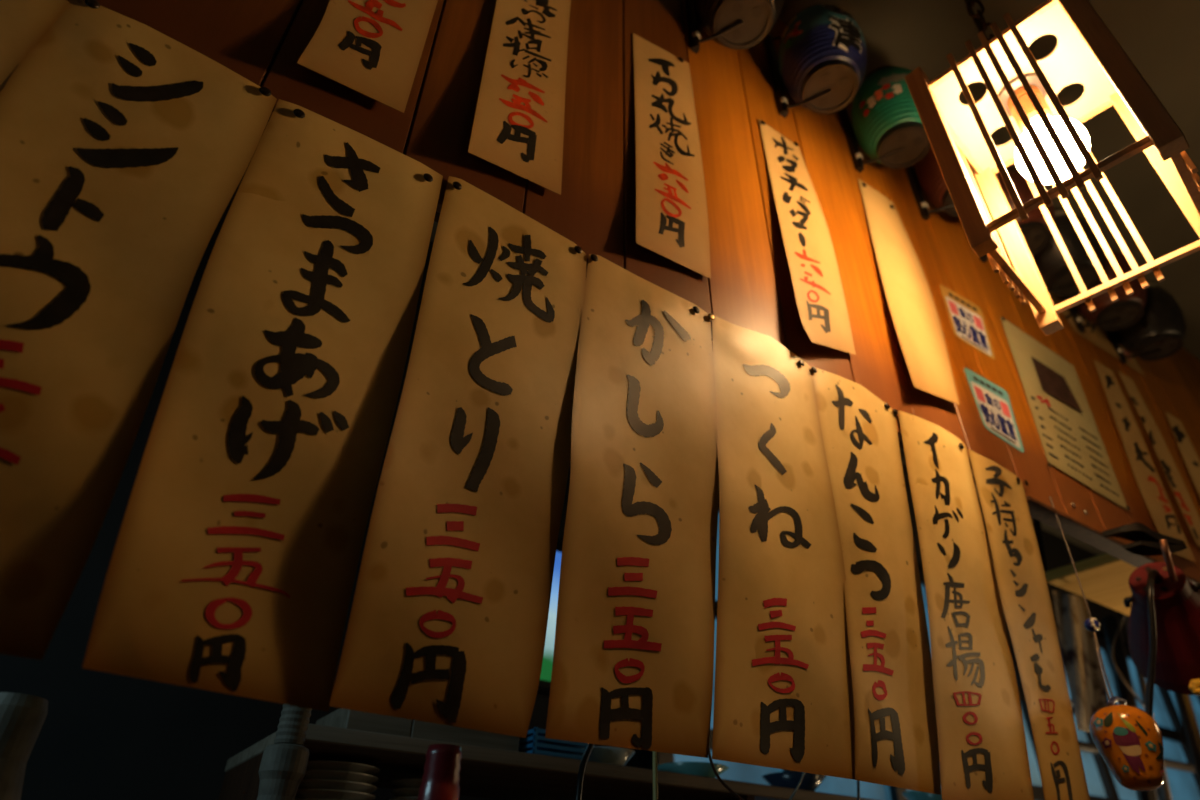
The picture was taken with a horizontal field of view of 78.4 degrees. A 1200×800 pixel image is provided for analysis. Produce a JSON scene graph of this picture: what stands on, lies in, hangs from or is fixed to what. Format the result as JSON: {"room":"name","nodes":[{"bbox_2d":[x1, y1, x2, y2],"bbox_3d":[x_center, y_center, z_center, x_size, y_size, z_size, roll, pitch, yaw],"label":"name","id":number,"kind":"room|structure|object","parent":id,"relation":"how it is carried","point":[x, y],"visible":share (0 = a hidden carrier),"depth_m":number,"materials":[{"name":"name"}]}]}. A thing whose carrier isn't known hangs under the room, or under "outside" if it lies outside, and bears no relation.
{"room":"japanese pub restaurant","nodes":[
{"label":"japanese pub restaurant","id":0,"kind":"room"},
{"bbox_2d":[0,159,1128,799],"bbox_3d":[0.549,1.298,2.413,12.000,3.350,0.050,22,-40,-27],"label":"wall","id":1,"kind":"structure","parent":0,"point":[102,735],"depth_m":1.55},
{"bbox_2d":[537,546,561,695],"bbox_3d":[-0.235,0.607,2.125,0.740,0.430,0.086,22,-40,-27],"label":"television","id":2,"kind":"object","parent":1,"relation":"attached to","point":[546,671],"visible":0.02,"depth_m":2.10,"materials":[{"name":"black paint"}]},
{"bbox_2d":[643,503,1199,799],"bbox_3d":[2.638,2.011,3.595,6.060,1.760,0.069,22,-40,-27],"label":"window","id":3,"kind":"structure","parent":1,"relation":"in","point":[1102,784],"depth_m":3.49,"materials":[{"name":"blue glass"}]},
{"bbox_2d":[575,743,593,799],"bbox_3d":[-0.016,0.521,1.060,0.012,0.224,0.107,-10,-36,15],"label":"power cable","id":4,"kind":"object","parent":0,"point":[578,794],"visible":0.55,"depth_m":1.02,"materials":[{"name":"black paint"}]},
{"bbox_2d":[67,0,1199,580],"bbox_3d":[1.188,-0.196,2.042,7.500,1.304,0.035,22,-40,-27],"label":"wall","id":5,"kind":"structure","parent":0,"point":[750,285],"depth_m":1.35,"materials":[{"name":"brown wood"}]},
{"bbox_2d":[0,0,69,91],"bbox_3d":[-0.587,-0.153,0.542,0.212,0.584,0.083,22,-40,-27],"label":"strip","id":6,"kind":"object","parent":5,"relation":"attached to","point":[23,23],"visible":1,"depth_m":0.67,"materials":[{"name":"paper"}]},
{"bbox_2d":[84,0,99,8],"bbox_3d":[-0.497,-0.383,0.719,0.012,0.012,0.015,22,-40,-27],"label":"thumbtack","id":7,"kind":"object","parent":5,"relation":"attached to","point":[94,4],"visible":1,"depth_m":0.71,"materials":[{"name":"brown metal"}]},
{"bbox_2d":[0,0,276,659],"bbox_3d":[-0.453,-0.107,0.620,0.203,0.591,0.079,22,-40,-27],"label":"strip","id":8,"kind":"object","parent":5,"relation":"attached to","point":[125,147],"visible":1,"depth_m":0.63,"materials":[{"name":"paper"}]},
{"bbox_2d":[82,99,442,711],"bbox_3d":[-0.288,-0.040,0.714,0.218,0.602,0.084,22,-40,-27],"label":"strip","id":9,"kind":"object","parent":5,"relation":"attached to","point":[232,569],"visible":1,"depth_m":0.66,"materials":[{"name":"paper"}]},
{"bbox_2d":[259,87,270,95],"bbox_3d":[-0.363,-0.329,0.795,0.012,0.012,0.015,22,-40,-27],"label":"thumbtack","id":10,"kind":"object","parent":5,"relation":"attached to","point":[265,91],"visible":1,"depth_m":0.79,"materials":[{"name":"brown"}]},
{"bbox_2d":[293,109,304,117],"bbox_3d":[-0.332,-0.311,0.808,0.012,0.012,0.015,22,-40,-27],"label":"thumbtack","id":11,"kind":"object","parent":5,"relation":"attached to","point":[298,113],"visible":1,"depth_m":0.80,"materials":[{"name":"brown metal"}]},
{"bbox_2d":[297,0,437,112],"bbox_3d":[-0.291,-0.741,1.125,0.166,0.947,0.020,22,-40,-27],"label":"strip","id":12,"kind":"object","parent":5,"relation":"attached to","point":[373,48],"visible":1,"depth_m":0.93,"materials":[{"name":"paper"}]},
{"bbox_2d":[423,173,432,181],"bbox_3d":[-0.207,-0.262,0.880,0.012,0.012,0.015,22,-40,-27],"label":"thumbtack","id":13,"kind":"object","parent":5,"relation":"attached to","point":[427,177],"visible":1,"depth_m":0.87,"materials":[{"name":"brown metal"}]},
{"bbox_2d":[453,181,461,189],"bbox_3d":[-0.177,-0.260,0.903,0.012,0.012,0.015,22,-40,-27],"label":"thumbtack","id":14,"kind":"object","parent":5,"relation":"attached to","point":[456,185],"visible":1,"depth_m":0.90,"materials":[{"name":"brown"}]},
{"bbox_2d":[329,176,586,737],"bbox_3d":[-0.124,0.023,0.807,0.212,0.611,0.077,22,-40,-27],"label":"strip","id":15,"kind":"object","parent":5,"relation":"attached to","point":[448,621],"visible":1,"depth_m":0.76,"materials":[{"name":"paper"}]},
{"bbox_2d":[468,0,570,194],"bbox_3d":[-0.091,-0.765,1.307,0.172,1.200,0.025,22,-40,-27],"label":"strip","id":16,"kind":"object","parent":5,"relation":"attached to","point":[518,128],"visible":1,"depth_m":1.08,"materials":[{"name":"paper"}]},
{"bbox_2d":[545,254,718,757],"bbox_3d":[0.055,0.097,0.905,0.244,0.602,0.081,22,-40,-27],"label":"strip","id":17,"kind":"object","parent":5,"relation":"attached to","point":[633,656],"visible":1,"depth_m":0.87,"materials":[{"name":"paper"}]},
{"bbox_2d":[633,33,710,278],"bbox_3d":[0.119,-0.453,1.272,0.170,0.647,0.023,22,-40,-27],"label":"strip","id":18,"kind":"object","parent":5,"relation":"attached to","point":[672,216],"visible":1,"depth_m":1.25,"materials":[{"name":"paper"}]},
{"bbox_2d":[685,0,743,53],"bbox_3d":[0.244,-0.883,1.612,0.119,0.324,0.022,-21,-40,28],"label":"bracket","id":19,"kind":"object","parent":5,"relation":"attached to","point":[694,35],"visible":0.99,"depth_m":1.56,"materials":[{"name":"black metal"}]},
{"bbox_2d":[692,0,783,49],"bbox_3d":[0.294,-0.876,1.576,0.194,0.250,0.194,22,-40,-27],"label":"paper lantern","id":20,"kind":"object","parent":19,"relation":"hanging from","point":[759,17],"visible":0.98,"depth_m":1.51,"materials":[{"name":"white paper"}]},
{"bbox_2d":[712,315,854,779],"bbox_3d":[0.249,0.172,1.024,0.267,0.615,0.084,22,-40,-27],"label":"strip","id":21,"kind":"object","parent":5,"relation":"attached to","point":[783,694],"visible":1,"depth_m":0.97,"materials":[{"name":"paper"}]},
{"bbox_2d":[764,34,830,117],"bbox_3d":[0.461,-0.794,1.733,0.119,0.324,0.022,-21,-40,28],"label":"bracket","id":22,"kind":"object","parent":5,"relation":"attached to","point":[782,102],"visible":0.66,"depth_m":1.72,"materials":[{"name":"black metal"}]},
{"bbox_2d":[778,5,866,113],"bbox_3d":[0.511,-0.787,1.697,0.194,0.250,0.195,22,-40,-27],"label":"paper lantern","id":23,"kind":"object","parent":22,"relation":"hanging from","point":[822,48],"visible":0.98,"depth_m":1.62,"materials":[{"name":"blue paper"}]},
{"bbox_2d":[759,119,855,354],"bbox_3d":[0.403,-0.322,1.413,0.186,0.648,0.035,22,-40,-27],"label":"strip","id":24,"kind":"object","parent":5,"relation":"attached to","point":[819,294],"visible":1,"depth_m":1.40,"materials":[{"name":"paper"}]},
{"bbox_2d":[839,107,904,172],"bbox_3d":[0.674,-0.706,1.853,0.119,0.324,0.022,-21,-40,28],"label":"bracket","id":25,"kind":"object","parent":5,"relation":"attached to","point":[857,158],"visible":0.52,"depth_m":1.82,"materials":[{"name":"black metal"}]},
{"bbox_2d":[851,65,930,168],"bbox_3d":[0.725,-0.700,1.817,0.194,0.250,0.194,22,-40,-27],"label":"paper lantern","id":26,"kind":"object","parent":25,"relation":"hanging from","point":[885,118],"visible":0.77,"depth_m":1.75,"materials":[{"name":"green paint"}]},
{"bbox_2d":[868,100,875,107],"bbox_3d":[0.647,-0.704,1.753,0.003,0.021,0.021,22,-40,-27],"label":"flower","id":27,"kind":"object","parent":26,"relation":"on","point":[871,103],"depth_m":1.75,"materials":[{"name":"white paint"}]},
{"bbox_2d":[873,89,881,95],"bbox_3d":[0.660,-0.730,1.751,0.021,0.021,0.001,-26,-43,33],"label":"flower","id":28,"kind":"object","parent":26,"relation":"on","point":[876,92],"depth_m":1.75,"materials":[{"name":"orange paint"}]},
{"bbox_2d":[877,76,894,84],"bbox_3d":[0.681,-0.761,1.756,0.039,0.038,0.003,-15,-38,21],"label":"flower","id":29,"kind":"object","parent":26,"relation":"on","point":[881,80],"depth_m":1.76,"materials":[{"name":"paper"}]},
{"bbox_2d":[881,83,890,89],"bbox_3d":[0.677,-0.742,1.744,0.021,0.021,0.001,-17,-39,23],"label":"flower","id":30,"kind":"object","parent":26,"relation":"on","point":[884,86],"depth_m":1.74,"materials":[{"name":"red paint"}]},
{"bbox_2d":[885,92,893,98],"bbox_3d":[0.678,-0.714,1.728,0.021,0.021,0.004,-14,-38,21],"label":"flower","id":31,"kind":"object","parent":26,"relation":"on","point":[888,95],"depth_m":1.73,"materials":[{"name":"red paint"}]},
{"bbox_2d":[888,74,904,81],"bbox_3d":[0.703,-0.766,1.750,0.039,0.038,0.003,-6,-36,10],"label":"flower","id":32,"kind":"object","parent":26,"relation":"on","point":[891,77],"depth_m":1.75,"materials":[{"name":"grey paint"}]},
{"bbox_2d":[892,84,901,89],"bbox_3d":[0.697,-0.736,1.731,0.021,0.021,0.002,-8,-36,13],"label":"flower","id":33,"kind":"object","parent":26,"relation":"on","point":[894,86],"depth_m":1.73,"materials":[{"name":"white paint"}]},
{"bbox_2d":[893,88,902,93],"bbox_3d":[0.697,-0.724,1.724,0.021,0.021,0.003,-7,-36,11],"label":"flower","id":34,"kind":"object","parent":26,"relation":"on","point":[895,90],"depth_m":1.72,"materials":[{"name":"white paint"}]},
{"bbox_2d":[811,366,940,794],"bbox_3d":[0.413,0.239,1.116,0.238,0.613,0.088,22,-40,-27],"label":"strip","id":35,"kind":"object","parent":5,"relation":"attached to","point":[896,736],"visible":1,"depth_m":1.09,"materials":[{"name":"paper"}]},
{"bbox_2d":[858,178,959,404],"bbox_3d":[0.658,-0.248,1.591,0.240,0.670,0.024,26,-42,-31],"label":"strip","id":36,"kind":"object","parent":5,"relation":"attached to","point":[912,307],"visible":1,"depth_m":1.57,"materials":[{"name":"paper"}]},
{"bbox_2d":[905,165,953,220],"bbox_3d":[0.887,-0.618,1.973,0.119,0.324,0.022,-21,-40,28],"label":"bracket","id":37,"kind":"object","parent":5,"relation":"attached to","point":[922,205],"visible":0.49,"depth_m":1.94,"materials":[{"name":"black metal"}]},
{"bbox_2d":[915,147,999,216],"bbox_3d":[0.938,-0.612,1.937,0.194,0.250,0.194,22,-40,-27],"label":"paper lantern","id":38,"kind":"object","parent":37,"relation":"hanging from","point":[931,181],"visible":0.29,"depth_m":1.90,"materials":[{"name":"black paint"}]},
{"bbox_2d":[898,410,1033,799],"bbox_3d":[0.592,0.315,1.211,0.259,0.621,0.082,22,-40,-27],"label":"strip","id":39,"kind":"object","parent":5,"relation":"attached to","point":[983,754],"visible":1,"depth_m":1.18,"materials":[{"name":"paper"}]},
{"bbox_2d":[940,285,994,358],"bbox_3d":[0.874,-0.187,1.743,0.186,0.181,0.003,22,-40,-27],"label":"sticker","id":40,"kind":"object","parent":5,"relation":"attached to","point":[966,318],"visible":1,"depth_m":1.73,"materials":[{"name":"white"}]},
{"bbox_2d":[948,292,986,351],"bbox_3d":[0.873,-0.184,1.740,0.127,0.153,0.001,22,-40,-27],"label":"print","id":41,"kind":"object","parent":40,"relation":"attached to","point":[968,322],"depth_m":1.73,"materials":[{"name":"multicoloured"}]},
{"bbox_2d":[979,249,1006,262],"bbox_3d":[1.099,-0.531,2.092,0.119,0.324,0.022,-21,-40,28],"label":"bracket","id":42,"kind":"object","parent":5,"relation":"attached to","point":[984,258],"visible":0.09,"depth_m":2.02,"materials":[{"name":"black metal"}]},
{"bbox_2d":[986,166,1054,258],"bbox_3d":[1.150,-0.525,2.056,0.194,0.250,0.194,22,-40,-27],"label":"paper lantern","id":43,"kind":"object","parent":42,"relation":"hanging from","point":[1035,230],"visible":0.39,"depth_m":1.97,"materials":[{"name":"black paint"}]},
{"bbox_2d":[964,368,1023,451],"bbox_3d":[0.854,0.022,1.585,0.169,0.174,0.003,22,-40,-27],"label":"sticker","id":44,"kind":"object","parent":5,"relation":"attached to","point":[992,401],"visible":1,"depth_m":1.58,"materials":[{"name":"teal"}]},
{"bbox_2d":[973,376,1014,443],"bbox_3d":[0.855,0.024,1.583,0.112,0.146,0.001,22,-40,-27],"label":"print","id":45,"kind":"object","parent":44,"relation":"attached to","point":[992,399],"depth_m":1.58,"materials":[{"name":"multicoloured"}]},
{"bbox_2d":[968,449,1089,799],"bbox_3d":[0.748,0.388,1.288,0.191,0.611,0.075,22,-40,-27],"label":"strip","id":46,"kind":"object","parent":5,"relation":"attached to","point":[1018,566],"visible":1,"depth_m":1.28,"materials":[{"name":"paper"}]},
{"bbox_2d":[1048,282,1075,291],"bbox_3d":[1.311,-0.444,2.210,0.119,0.324,0.022,-21,-40,28],"label":"bracket","id":47,"kind":"object","parent":5,"relation":"attached to","point":[1074,283],"visible":0.17,"depth_m":2.12,"materials":[{"name":"black metal"}]},
{"bbox_2d":[1032,208,1102,296],"bbox_3d":[1.362,-0.438,2.175,0.194,0.250,0.194,22,-40,-27],"label":"paper lantern","id":48,"kind":"object","parent":47,"relation":"hanging from","point":[1050,262],"visible":0.56,"depth_m":2.10,"materials":[{"name":"black paint"}]},
{"bbox_2d":[1000,316,1128,510],"bbox_3d":[1.155,0.026,1.831,0.412,0.468,0.006,22,-40,-27],"label":"notice","id":49,"kind":"object","parent":5,"relation":"attached to","point":[1070,437],"visible":1,"depth_m":1.81,"materials":[{"name":"paper"}]},
{"bbox_2d":[1031,356,1082,412],"bbox_3d":[1.167,-0.039,1.881,0.197,0.116,0.001,22,-40,-27],"label":"picture","id":50,"kind":"object","parent":49,"relation":"attached to","point":[1051,384],"depth_m":1.87},
{"bbox_2d":[1049,497,1115,703],"bbox_3d":[0.906,0.364,1.394,0.065,0.421,0.024,22,-40,-27],"label":"cord","id":51,"kind":"object","parent":5,"relation":"hanging from","point":[1091,624],"visible":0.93,"depth_m":1.35,"materials":[{"name":"brown plastic"}]},
{"bbox_2d":[1089,696,1163,790],"bbox_3d":[0.885,0.572,1.234,0.102,0.148,0.100,22,-40,-27],"label":"hanging ornament","id":52,"kind":"object","parent":51,"relation":"hanging from","point":[1128,739],"visible":1,"depth_m":1.20,"materials":[{"name":"orange ceramic"}]},
{"bbox_2d":[1093,718,1102,726],"bbox_3d":[0.840,0.543,1.240,0.009,0.016,0.021,22,-40,-27],"label":"flower","id":53,"kind":"object","parent":52,"relation":"on","point":[1097,722],"depth_m":1.24,"materials":[{"name":"teal paint"}]},
{"bbox_2d":[1102,737,1111,748],"bbox_3d":[0.840,0.568,1.219,0.006,0.016,0.019,22,-40,-27],"label":"flower","id":54,"kind":"object","parent":52,"relation":"on","point":[1106,741],"depth_m":1.22,"materials":[{"name":"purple paint"}]},
{"bbox_2d":[1145,741,1155,750],"bbox_3d":[0.889,0.558,1.188,0.018,0.015,0.009,22,-40,-27],"label":"flower","id":55,"kind":"object","parent":52,"relation":"on","point":[1149,745],"depth_m":1.19,"materials":[{"name":"teal paint"}]},
{"bbox_2d":[1044,553,1136,615],"bbox_3d":[2.264,0.816,2.531,2.200,0.030,0.285,22,-40,-27],"label":"board","id":56,"kind":"object","parent":5,"relation":"attached to","point":[1104,578],"visible":0.38,"depth_m":2.10,"materials":[{"name":"brown wood"}]},
{"bbox_2d":[1052,590,1107,732],"bbox_3d":[1.267,0.676,1.932,0.320,0.401,0.025,22,-40,-27],"label":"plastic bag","id":57,"kind":"object","parent":56,"relation":"hanging from","point":[1088,692],"visible":0.88,"depth_m":1.92,"materials":[{"name":"clear plastic"}]},
{"bbox_2d":[1064,297,1121,332],"bbox_3d":[1.525,-0.357,2.330,0.119,0.324,0.022,-21,-40,28],"label":"bracket","id":58,"kind":"object","parent":5,"relation":"attached to","point":[1078,321],"visible":0.48,"depth_m":2.27,"materials":[{"name":"black metal"}]},
{"bbox_2d":[1070,248,1146,330],"bbox_3d":[1.575,-0.350,2.295,0.194,0.250,0.194,22,-40,-27],"label":"paper lantern","id":59,"kind":"object","parent":58,"relation":"hanging from","point":[1130,309],"visible":0.51,"depth_m":2.22,"materials":[{"name":"black paint"}]},
{"bbox_2d":[1048,292,1145,376],"bbox_3d":[1.610,-0.253,2.405,0.606,0.282,0.004,22,-40,-27],"label":"sheet","id":60,"kind":"object","parent":5,"relation":"attached to","point":[1097,336],"visible":0.4,"depth_m":2.36,"materials":[{"name":"paper"}]},
{"bbox_2d":[1026,496,1199,583],"bbox_3d":[2.550,0.906,2.434,4.160,0.011,0.042,22,-40,-27],"label":"trim","id":61,"kind":"structure","parent":5,"relation":"attached to","point":[1038,510],"depth_m":1.58,"materials":[{"name":"brown wood"}]},
{"bbox_2d":[1105,331,1161,363],"bbox_3d":[1.736,-0.270,2.449,0.119,0.324,0.022,-21,-40,28],"label":"bracket","id":62,"kind":"object","parent":5,"relation":"attached to","point":[1110,334],"visible":0.53,"depth_m":2.39,"materials":[{"name":"black metal"}]},
{"bbox_2d":[1113,280,1185,360],"bbox_3d":[1.787,-0.263,2.413,0.194,0.250,0.194,22,-40,-27],"label":"paper lantern","id":63,"kind":"object","parent":62,"relation":"hanging from","point":[1161,326],"visible":0.7,"depth_m":2.33,"materials":[{"name":"black paint"}]},
{"bbox_2d":[1093,359,1195,561],"label":"strip","id":64,"kind":"object","parent":5,"relation":"attached to","point":[1152,490],"visible":0.97,"depth_m":1.99,"materials":[{"name":"paper"}]},
{"bbox_2d":[1117,370,1199,545],"label":"strip","id":65,"kind":"object","parent":5,"relation":"attached to","point":[1174,478],"visible":1,"depth_m":2.14,"materials":[{"name":"paper"}]},
{"bbox_2d":[1123,562,1199,717],"bbox_3d":[1.189,0.526,1.526,0.343,0.339,0.224,22,-40,-27],"label":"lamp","id":66,"kind":"object","parent":5,"relation":"attached to","point":[1164,618],"visible":0.92,"depth_m":1.51,"materials":[{"name":"red paper"}]},
{"bbox_2d":[1101,522,1186,582],"bbox_3d":[1.106,0.297,1.468,0.142,0.097,0.081,10,-36,-13],"label":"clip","id":67,"kind":"object","parent":66,"relation":"attached to","point":[1147,542],"visible":1,"depth_m":1.47,"materials":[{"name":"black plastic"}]},
{"bbox_2d":[1188,678,1199,694],"bbox_3d":[1.207,0.579,1.486,0.022,0.031,0.030,22,-40,-27],"label":"paper flower","id":68,"kind":"object","parent":66,"relation":"attached to","point":[1194,686],"visible":1,"depth_m":1.48,"materials":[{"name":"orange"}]},
{"bbox_2d":[1165,411,1199,495],"label":"strip","id":69,"kind":"object","parent":5,"relation":"attached to","point":[1190,457],"visible":1,"depth_m":2.34,"materials":[{"name":"paper"}]},
{"bbox_2d":[708,748,743,799],"bbox_3d":[0.230,0.550,1.094,0.207,0.112,0.014,27,-42,-32],"label":"wire","id":70,"kind":"object","parent":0,"point":[723,783],"visible":0.73,"depth_m":1.04,"materials":[{"name":"brown"}]},
{"bbox_2d":[253,0,1199,554],"bbox_3d":[1.902,-1.171,1.808,12.000,0.050,7.200,22,-40,-27],"label":"ceiling","id":71,"kind":"structure","parent":0,"point":[1161,38],"depth_m":2.10,"materials":[{"name":"paint"}]},
{"bbox_2d":[905,0,1199,335],"bbox_3d":[0.766,-0.714,1.445,0.292,1.194,0.275,29,-44,-34],"label":"lamp","id":72,"kind":"object","parent":71,"relation":"hanging from","point":[1049,143],"depth_m":1.22,"materials":[{"name":"beige paper"}]},
{"bbox_2d":[1008,85,1052,133],"bbox_3d":[0.762,-0.511,1.303,0.054,0.082,0.054,22,-40,-27],"label":"socket","id":73,"kind":"object","parent":72,"relation":"attached to","point":[1041,94],"depth_m":1.29,"materials":[{"name":"white"}]},
{"bbox_2d":[789,772,804,799],"bbox_3d":[0.305,0.608,1.169,0.124,0.140,0.004,22,-40,-27],"label":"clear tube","id":74,"kind":"object","parent":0,"point":[803,774],"visible":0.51,"depth_m":1.17,"materials":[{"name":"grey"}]},
{"bbox_2d":[857,780,859,799],"bbox_3d":[0.429,0.654,1.241,0.057,0.156,0.005,22,-40,-27],"label":"cord","id":75,"kind":"object","parent":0,"point":[858,782],"visible":0.31,"depth_m":1.24,"materials":[{"name":"grey plastic"}]},
{"bbox_3d":[1.849,1.617,-0.137,12.000,0.050,7.200,22,-40,-27],"label":"floor","id":76,"kind":"structure","parent":0,"visible":0},
{"bbox_2d":[218,723,874,799],"bbox_3d":[0.673,1.704,1.431,3.027,1.564,0.450,22,-40,-27],"label":"wall shelf","id":77,"kind":"object","parent":76,"relation":"on","point":[486,772],"visible":0.61,"depth_m":1.25,"materials":[{"name":"grey wood"}]},
{"bbox_2d":[316,708,411,736],"bbox_3d":[-0.386,0.534,1.190,0.104,0.045,0.170,22,-40,-27],"label":"wooden box","id":78,"kind":"object","parent":77,"relation":"on","point":[342,718],"visible":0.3,"depth_m":1.13,"materials":[{"name":"grey wood"}]},
{"bbox_2d":[410,720,519,751],"bbox_3d":[-0.264,0.585,1.259,0.194,0.045,0.170,22,-40,-27],"label":"wooden box","id":79,"kind":"object","parent":77,"relation":"on","point":[419,729],"visible":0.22,"depth_m":1.20,"materials":[{"name":"grey wood"}]},
{"bbox_2d":[519,727,588,760],"bbox_3d":[-0.099,0.621,1.306,0.110,0.045,0.120,22,-40,-27],"label":"plastic basket","id":80,"kind":"object","parent":77,"relation":"on","point":[535,742],"visible":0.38,"depth_m":1.26,"materials":[{"name":"blue plastic"}]},
{"bbox_2d":[581,746,634,765],"bbox_3d":[0.011,0.677,1.375,0.110,0.036,0.110,22,-40,-27],"label":"bowl","id":81,"kind":"object","parent":77,"relation":"on","point":[603,754],"visible":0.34,"depth_m":1.35,"materials":[{"name":"white"}]},
{"bbox_2d":[658,762,728,777],"bbox_3d":[0.183,0.750,1.470,0.150,0.029,0.150,22,-40,-27],"label":"bowl","id":82,"kind":"object","parent":77,"relation":"on","point":[704,769],"visible":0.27,"depth_m":1.43,"materials":[{"name":"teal ceramic"}]},
{"bbox_2d":[762,771,825,790],"bbox_3d":[0.427,0.846,1.610,0.140,0.041,0.140,22,-40,-27],"label":"bowl","id":83,"kind":"object","parent":77,"relation":"on","point":[790,779],"visible":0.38,"depth_m":1.57,"materials":[{"name":"blue ceramic"}]},
{"bbox_2d":[902,790,941,799],"bbox_3d":[0.849,1.015,1.849,0.160,0.051,0.160,22,-40,-27],"label":"bowl","id":84,"kind":"object","parent":77,"relation":"on","point":[912,794],"visible":0.44,"depth_m":1.82,"materials":[{"name":"teal ceramic"}]},
{"bbox_2d":[1032,518,1199,799],"bbox_3d":[1.924,0.977,2.789,1.192,1.053,0.334,22,-40,-27],"label":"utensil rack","id":85,"kind":"object","parent":77,"relation":"on","point":[1110,624],"visible":0.22,"depth_m":2.78,"materials":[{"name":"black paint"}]},
{"bbox_2d":[1111,614,1144,706],"bbox_3d":[1.962,0.947,2.740,0.364,0.408,0.021,27,-42,-32],"label":"cord","id":86,"kind":"object","parent":85,"relation":"hanging from","point":[1124,615],"visible":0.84,"depth_m":2.61,"materials":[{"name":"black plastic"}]},
{"bbox_3d":[-0.414,0.728,1.042,0.132,0.185,0.132,22,-40,-27],"label":"bowl","id":87,"kind":"object","parent":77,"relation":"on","visible":0},
{"bbox_3d":[-0.412,0.644,1.101,0.132,0.020,0.132,22,-40,-27],"label":"plate","id":88,"kind":"object","parent":87,"relation":"on","visible":0},
{"bbox_3d":[-0.412,0.634,1.108,0.132,0.020,0.132,22,-40,-27],"label":"plate","id":89,"kind":"object","parent":88,"relation":"on","visible":0},
{"bbox_2d":[294,798,338,799],"bbox_3d":[-0.412,0.623,1.115,0.132,0.020,0.132,22,-40,-27],"label":"plate","id":90,"kind":"object","parent":89,"relation":"on","point":[301,798],"visible":0.88,"depth_m":1.07,"materials":[{"name":"white ceramic"}]},
{"bbox_2d":[295,789,375,799],"bbox_3d":[-0.412,0.613,1.122,0.132,0.020,0.132,22,-40,-27],"label":"plate","id":91,"kind":"object","parent":90,"relation":"on","point":[301,793],"visible":0.7,"depth_m":1.08,"materials":[{"name":"white"}]},
{"bbox_2d":[298,779,376,793],"bbox_3d":[-0.411,0.603,1.129,0.132,0.020,0.132,22,-40,-27],"label":"plate","id":92,"kind":"object","parent":91,"relation":"on","point":[305,783],"visible":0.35,"depth_m":1.09,"materials":[{"name":"white"}]},
{"bbox_2d":[303,770,378,783],"bbox_3d":[-0.411,0.593,1.137,0.132,0.020,0.132,22,-40,-27],"label":"plate","id":93,"kind":"object","parent":92,"relation":"on","point":[310,774],"visible":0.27,"depth_m":1.10,"materials":[{"name":"white"}]},
{"bbox_2d":[306,760,379,774],"bbox_3d":[-0.411,0.582,1.144,0.132,0.020,0.132,22,-40,-27],"label":"plate","id":94,"kind":"object","parent":93,"relation":"on","point":[315,764],"visible":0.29,"depth_m":1.10,"materials":[{"name":"white"}]},
{"bbox_3d":[-0.294,0.782,1.106,0.102,0.176,0.102,22,-40,-27],"label":"bowl","id":95,"kind":"object","parent":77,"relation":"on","visible":0},
{"bbox_3d":[-0.292,0.701,1.163,0.102,0.020,0.102,22,-40,-27],"label":"plate","id":96,"kind":"object","parent":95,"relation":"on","visible":0},
{"bbox_3d":[-0.292,0.691,1.170,0.102,0.020,0.102,22,-40,-27],"label":"plate","id":97,"kind":"object","parent":96,"relation":"on","visible":0},
{"bbox_3d":[-0.292,0.680,1.177,0.102,0.020,0.102,22,-40,-27],"label":"plate","id":98,"kind":"object","parent":97,"relation":"on","visible":0},
{"bbox_3d":[-0.292,0.670,1.184,0.102,0.020,0.102,22,-40,-27],"label":"plate","id":99,"kind":"object","parent":98,"relation":"on","visible":0},
{"bbox_2d":[389,796,417,799],"bbox_3d":[-0.291,0.660,1.192,0.102,0.020,0.102,22,-40,-27],"label":"plate","id":100,"kind":"object","parent":99,"relation":"on","point":[406,797],"visible":0.62,"depth_m":1.16,"materials":[{"name":"white ceramic"}]},
{"bbox_2d":[390,788,418,796],"bbox_3d":[-0.291,0.650,1.199,0.102,0.020,0.102,22,-40,-27],"label":"plate","id":101,"kind":"object","parent":100,"relation":"on","point":[397,792],"visible":0.44,"depth_m":1.17,"materials":[{"name":"white"}]},
{"bbox_2d":[391,779,421,787],"bbox_3d":[-0.291,0.639,1.206,0.102,0.020,0.102,22,-40,-27],"label":"plate","id":102,"kind":"object","parent":101,"relation":"on","point":[400,783],"visible":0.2,"depth_m":1.18,"materials":[{"name":"white"}]},
{"bbox_3d":[1.172,1.635,0.947,7.100,1.140,0.460,22,-40,-27],"label":"countertop","id":103,"kind":"structure","parent":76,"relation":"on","visible":0},
{"bbox_2d":[0,692,47,799],"bbox_3d":[-0.512,0.408,0.544,0.062,0.357,0.062,22,-40,-27],"label":"flask","id":104,"kind":"object","parent":103,"relation":"on","point":[22,716],"visible":1,"depth_m":0.62,"materials":[{"name":"grey ceramic"}]},
{"bbox_2d":[257,704,311,799],"bbox_3d":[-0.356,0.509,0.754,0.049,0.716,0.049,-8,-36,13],"label":"bottle","id":105,"kind":"object","parent":103,"relation":"on","point":[283,765],"visible":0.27,"depth_m":0.81,"materials":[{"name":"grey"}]},
{"bbox_2d":[417,744,461,799],"bbox_3d":[-0.148,0.462,0.593,0.072,0.336,0.072,22,-40,-27],"label":"bottle","id":106,"kind":"object","parent":103,"relation":"on","point":[442,766],"visible":1,"depth_m":0.66,"materials":[{"name":"red glass"}]},
{"bbox_2d":[653,751,657,799],"bbox_3d":[0.075,0.490,0.997,0.010,0.160,0.007,22,-40,-27],"label":"stick","id":107,"kind":"object","parent":103,"relation":"on","point":[655,766],"visible":0.44,"depth_m":0.98,"materials":[{"name":"brown"}]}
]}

